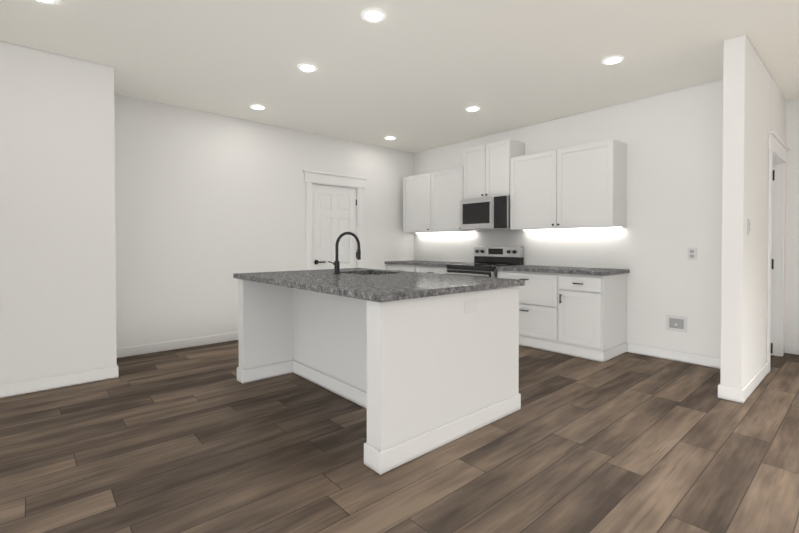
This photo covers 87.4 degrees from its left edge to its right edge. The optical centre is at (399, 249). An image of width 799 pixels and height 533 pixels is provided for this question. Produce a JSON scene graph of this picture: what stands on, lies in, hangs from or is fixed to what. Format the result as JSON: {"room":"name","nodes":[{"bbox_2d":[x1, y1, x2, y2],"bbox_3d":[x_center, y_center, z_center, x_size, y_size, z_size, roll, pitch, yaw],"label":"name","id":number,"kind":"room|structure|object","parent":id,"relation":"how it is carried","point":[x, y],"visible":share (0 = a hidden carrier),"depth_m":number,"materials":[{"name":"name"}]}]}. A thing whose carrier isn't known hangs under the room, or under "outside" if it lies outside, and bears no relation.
{"room":"kitchen","nodes":[
{"label":"kitchen","id":0,"kind":"room"},
{"bbox_2d":[0,41,116,384],"bbox_3d":[-4.134,-0.223,2.775,3.650,2.740,0.770,-1,1,-41],"label":"wall bump-out","id":1,"kind":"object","parent":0,"point":[57,239],"visible":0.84,"depth_m":3.42,"materials":[{"name":"white paint"}]},
{"bbox_2d":[114,94,413,347],"bbox_3d":[-1.431,-0.261,5.756,4.610,2.740,0.130,-1,1,-41],"label":"wall","id":2,"kind":"structure","parent":0,"point":[208,205],"depth_m":4.96,"materials":[{"name":"white paint"}]},
{"bbox_2d":[116,332,237,357],"bbox_3d":[-2.160,1.069,5.036,2.280,0.100,0.013,-1,1,-41],"label":"baseboard","id":3,"kind":"structure","parent":2,"relation":"attached to","point":[198,341],"depth_m":4.70,"materials":[{"name":"white paint"}]},
{"bbox_2d":[312,184,355,269],"bbox_3d":[-0.943,0.085,6.120,0.759,2.023,0.091,-1,1,-41],"label":"door","id":4,"kind":"structure","parent":2,"relation":"in","point":[333,213],"depth_m":6.10,"materials":[{"name":"white paint"}]},
{"bbox_2d":[303,170,365,269],"bbox_3d":[-0.963,0.002,6.145,1.060,2.205,0.170,-1,1,-41],"label":"door frame","id":5,"kind":"structure","parent":2,"relation":"attached to","point":[328,179],"depth_m":6.03,"materials":[{"name":"white paint"}]},
{"bbox_2d":[0,340,798,532],"bbox_3d":[1.035,1.177,2.862,11.500,0.060,10.500,-1,1,-41],"label":"floor","id":6,"kind":"structure","parent":0,"point":[199,439],"depth_m":2.32,"materials":[{"name":"brown wood"}]},
{"bbox_2d":[0,365,118,397],"bbox_3d":[-3.810,1.100,2.555,3.503,0.100,0.021,-1,1,-41],"label":"baseboard","id":7,"kind":"structure","parent":6,"relation":"on","point":[67,380],"depth_m":3.43,"materials":[{"name":"white paint"}]},
{"bbox_2d":[237,280,520,474],"bbox_3d":[-0.271,0.696,3.311,1.296,0.890,1.996,-1,1,-41],"label":"kitchen island","id":8,"kind":"object","parent":6,"relation":"on","point":[416,364],"depth_m":2.69,"materials":[{"name":"white paint"}]},
{"bbox_2d":[233,268,524,303],"bbox_3d":[-0.274,0.231,3.303,1.326,0.040,2.030,-1,1,-41],"label":"island countertop","id":9,"kind":"structure","parent":8,"relation":"on","point":[353,283],"depth_m":2.82,"materials":[{"name":"grey stone"}]},
{"bbox_2d":[328,232,360,273],"bbox_3d":[-0.486,0.024,3.680,0.277,0.363,0.161,-1,1,-41],"label":"faucet","id":10,"kind":"object","parent":9,"relation":"on","point":[336,263],"visible":1,"depth_m":3.57,"materials":[{"name":"black metal"}]},
{"bbox_2d":[365,272,380,275],"bbox_3d":[-0.264,0.339,3.760,0.434,0.212,0.544,-1,1,-41],"label":"sink","id":11,"kind":"object","parent":9,"relation":"in","point":[366,273],"depth_m":4.03,"materials":[{"name":"silver metal"}]},
{"bbox_2d":[386,264,408,270],"bbox_3d":[0.240,0.663,6.685,0.627,0.870,0.697,-1,1,-41],"label":"base cabinet","id":12,"kind":"object","parent":6,"relation":"on","point":[397,267],"depth_m":6.50,"materials":[{"name":"white paint"}]},
{"bbox_2d":[409,264,446,273],"bbox_3d":[0.670,0.669,6.196,0.627,0.870,0.745,-1,1,-41],"label":"base cabinet","id":13,"kind":"object","parent":6,"relation":"on","point":[412,267],"depth_m":6.07,"materials":[{"name":"white paint"}]},
{"bbox_2d":[385,260,460,267],"bbox_3d":[0.455,0.211,6.419,0.647,0.040,1.372,-1,1,-41],"label":"countertop","id":14,"kind":"structure","parent":13,"relation":"on","point":[424,264],"depth_m":6.28,"materials":[{"name":"grey stone"}]},
{"bbox_2d":[444,246,523,277],"bbox_3d":[1.111,0.534,5.573,0.753,1.155,0.756,-1,1,-41],"label":"range","id":15,"kind":"object","parent":6,"relation":"on","point":[488,260],"visible":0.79,"depth_m":5.58,"materials":[{"name":"silver metal"}]},
{"bbox_2d":[496,269,555,352],"bbox_3d":[1.711,0.684,5.015,0.627,0.870,0.865,-1,1,-41],"label":"base cabinet","id":16,"kind":"object","parent":6,"relation":"on","point":[537,298],"depth_m":4.73,"materials":[{"name":"white paint"}]},
{"bbox_2d":[556,273,626,361],"bbox_3d":[2.106,0.690,4.566,0.627,0.870,0.471,-1,1,-41],"label":"base cabinet","id":17,"kind":"object","parent":6,"relation":"on","point":[579,312],"depth_m":4.37,"materials":[{"name":"white paint"}]},
{"bbox_2d":[496,265,629,276],"bbox_3d":[1.846,0.231,4.841,0.647,0.040,1.296,-1,1,-41],"label":"countertop","id":18,"kind":"structure","parent":17,"relation":"on","point":[517,268],"depth_m":4.55,"materials":[{"name":"grey stone"}]},
{"bbox_2d":[0,0,798,152],"bbox_3d":[1.035,-1.623,2.827,11.500,0.060,10.500,-1,1,-41],"label":"ceiling","id":19,"kind":"structure","parent":0,"point":[413,76],"depth_m":3.41,"materials":[{"name":"white paint"}]},
{"bbox_2d":[35,0,58,3],"bbox_3d":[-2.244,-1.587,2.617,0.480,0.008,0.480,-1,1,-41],"label":"recessed light","id":20,"kind":"object","parent":19,"relation":"in","point":[50,1],"visible":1,"depth_m":2.67,"materials":[{"name":"white plastic"}]},
{"bbox_2d":[250,104,265,109],"bbox_3d":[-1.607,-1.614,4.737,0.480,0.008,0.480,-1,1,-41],"label":"recessed light","id":21,"kind":"object","parent":19,"relation":"in","point":[257,107],"visible":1,"depth_m":4.73,"materials":[{"name":"white plastic"}]},
{"bbox_2d":[298,63,316,71],"bbox_3d":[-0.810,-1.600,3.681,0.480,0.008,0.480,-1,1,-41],"label":"recessed light","id":22,"kind":"object","parent":19,"relation":"in","point":[306,67],"visible":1,"depth_m":3.66,"materials":[{"name":"white plastic"}]},
{"bbox_2d":[361,8,385,22],"bbox_3d":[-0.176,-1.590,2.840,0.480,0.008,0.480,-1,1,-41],"label":"recessed light","id":23,"kind":"object","parent":19,"relation":"in","point":[373,15],"visible":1,"depth_m":2.83,"materials":[{"name":"white plastic"}]},
{"bbox_2d":[384,136,395,139],"bbox_3d":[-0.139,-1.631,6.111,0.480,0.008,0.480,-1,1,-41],"label":"recessed light","id":24,"kind":"object","parent":19,"relation":"in","point":[389,137],"visible":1,"depth_m":6.10,"materials":[{"name":"white plastic"}]},
{"bbox_2d":[465,106,479,111],"bbox_3d":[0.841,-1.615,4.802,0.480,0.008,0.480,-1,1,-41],"label":"recessed light","id":25,"kind":"object","parent":19,"relation":"in","point":[472,108],"visible":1,"depth_m":4.79,"materials":[{"name":"white plastic"}]},
{"bbox_2d":[602,55,623,64],"bbox_3d":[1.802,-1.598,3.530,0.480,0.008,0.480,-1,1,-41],"label":"recessed light","id":26,"kind":"object","parent":19,"relation":"in","point":[612,60],"visible":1,"depth_m":3.52,"materials":[{"name":"white plastic"}]},
{"bbox_2d":[414,79,722,357],"bbox_3d":[1.758,-0.258,5.527,0.130,2.740,4.430,-1,1,-41],"label":"wall","id":27,"kind":"structure","parent":0,"point":[673,140],"depth_m":4.40,"materials":[{"name":"white paint"}]},
{"bbox_2d":[403,173,426,233],"bbox_3d":[0.415,-0.727,6.680,0.347,0.910,0.696,-1,1,-41],"label":"upper cabinet","id":28,"kind":"object","parent":27,"relation":"attached to","point":[415,186],"depth_m":6.61,"materials":[{"name":"white paint"}]},
{"bbox_2d":[427,167,477,232],"bbox_3d":[0.791,-0.722,6.252,0.347,0.910,0.695,-1,1,-41],"label":"upper cabinet","id":29,"kind":"object","parent":27,"relation":"attached to","point":[431,202],"depth_m":6.15,"materials":[{"name":"white paint"}]},
{"bbox_2d":[463,139,524,199],"bbox_3d":[1.265,-1.051,5.689,0.374,0.717,0.760,-1,1,-41],"label":"upper cabinet","id":30,"kind":"object","parent":27,"relation":"attached to","point":[486,170],"visible":0.85,"depth_m":5.54,"materials":[{"name":"white paint"}]},
{"bbox_2d":[460,195,510,229],"bbox_3d":[1.235,-0.482,5.669,0.456,0.415,0.756,-1,1,-41],"label":"microwave","id":31,"kind":"object","parent":30,"relation":"attached to","point":[490,213],"visible":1,"depth_m":5.50,"materials":[{"name":"silver metal"}]},
{"bbox_2d":[510,151,549,230],"bbox_3d":[1.758,-0.708,5.155,0.347,0.910,0.691,-1,1,-41],"label":"upper cabinet","id":32,"kind":"object","parent":27,"relation":"attached to","point":[529,174],"depth_m":5.09,"materials":[{"name":"white paint"}]},
{"bbox_2d":[550,139,626,229],"bbox_3d":[2.132,-0.702,4.731,0.347,0.910,0.691,-1,1,-41],"label":"upper cabinet","id":33,"kind":"object","parent":27,"relation":"attached to","point":[580,187],"depth_m":4.56,"materials":[{"name":"white paint"}]},
{"bbox_2d":[627,343,720,368],"bbox_3d":[2.835,1.079,4.210,0.017,0.100,1.005,-1,1,-41],"label":"baseboard","id":34,"kind":"structure","parent":27,"relation":"attached to","point":[708,361],"depth_m":4.24,"materials":[{"name":"white paint"}]},
{"bbox_2d":[666,314,686,332],"bbox_3d":[2.804,0.749,4.236,0.022,0.160,0.180,-1,1,-41],"label":"outlet box","id":35,"kind":"object","parent":27,"relation":"attached to","point":[676,323],"visible":1,"depth_m":4.24,"materials":[{"name":"white plastic"}]},
{"bbox_2d":[687,248,696,259],"bbox_3d":[2.894,0.040,4.136,0.008,0.120,0.075,-1,1,-41],"label":"outlet","id":36,"kind":"object","parent":27,"relation":"attached to","point":[691,253],"visible":1,"depth_m":4.13,"materials":[{"name":"white plastic"}]},
{"bbox_2d":[720,34,785,389],"bbox_3d":[3.381,-0.237,3.918,2.320,2.740,0.130,-1,1,-41],"label":"wall","id":37,"kind":"structure","parent":0,"point":[754,106],"depth_m":3.19,"materials":[{"name":"white paint"}]},
{"bbox_2d":[718,384,735,399],"bbox_3d":[2.807,1.088,3.504,0.913,0.100,0.043,-1,1,-41],"label":"baseboard","id":38,"kind":"structure","parent":37,"relation":"attached to","point":[724,392],"depth_m":3.18,"materials":[{"name":"white paint"}]},
{"bbox_2d":[747,219,750,233],"bbox_3d":[2.698,-0.178,3.223,0.075,0.120,0.010,-1,1,-41],"label":"plate","id":39,"kind":"object","parent":37,"relation":"attached to","point":[749,223],"visible":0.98,"depth_m":3.21,"materials":[{"name":"white plastic"}]},
{"bbox_2d":[736,363,767,402],"bbox_3d":[2.954,1.089,3.465,1.083,0.100,0.013,-1,1,-41],"label":"baseboard","id":40,"kind":"structure","parent":37,"relation":"attached to","point":[741,395],"depth_m":3.31,"materials":[{"name":"white paint"}]},
{"bbox_2d":[766,130,789,373],"bbox_3d":[3.698,0.027,4.174,1.060,2.205,0.170,-1,1,-41],"label":"door frame","id":41,"kind":"structure","parent":37,"relation":"attached to","point":[778,148],"depth_m":4.40,"materials":[{"name":"white paint"}]},
{"bbox_2d":[784,98,798,344],"bbox_3d":[5.713,-0.224,2.928,0.130,2.740,4.440,-1,1,-41],"label":"wall","id":42,"kind":"structure","parent":0,"point":[791,318],"depth_m":4.51,"materials":[{"name":"white paint"}]},
{"bbox_2d":[784,344,798,354],"bbox_3d":[5.600,1.095,2.952,0.030,0.100,4.280,-1,1,-41],"label":"baseboard","id":43,"kind":"structure","parent":42,"relation":"attached to","point":[788,348],"depth_m":4.51,"materials":[{"name":"white paint"}]}
]}

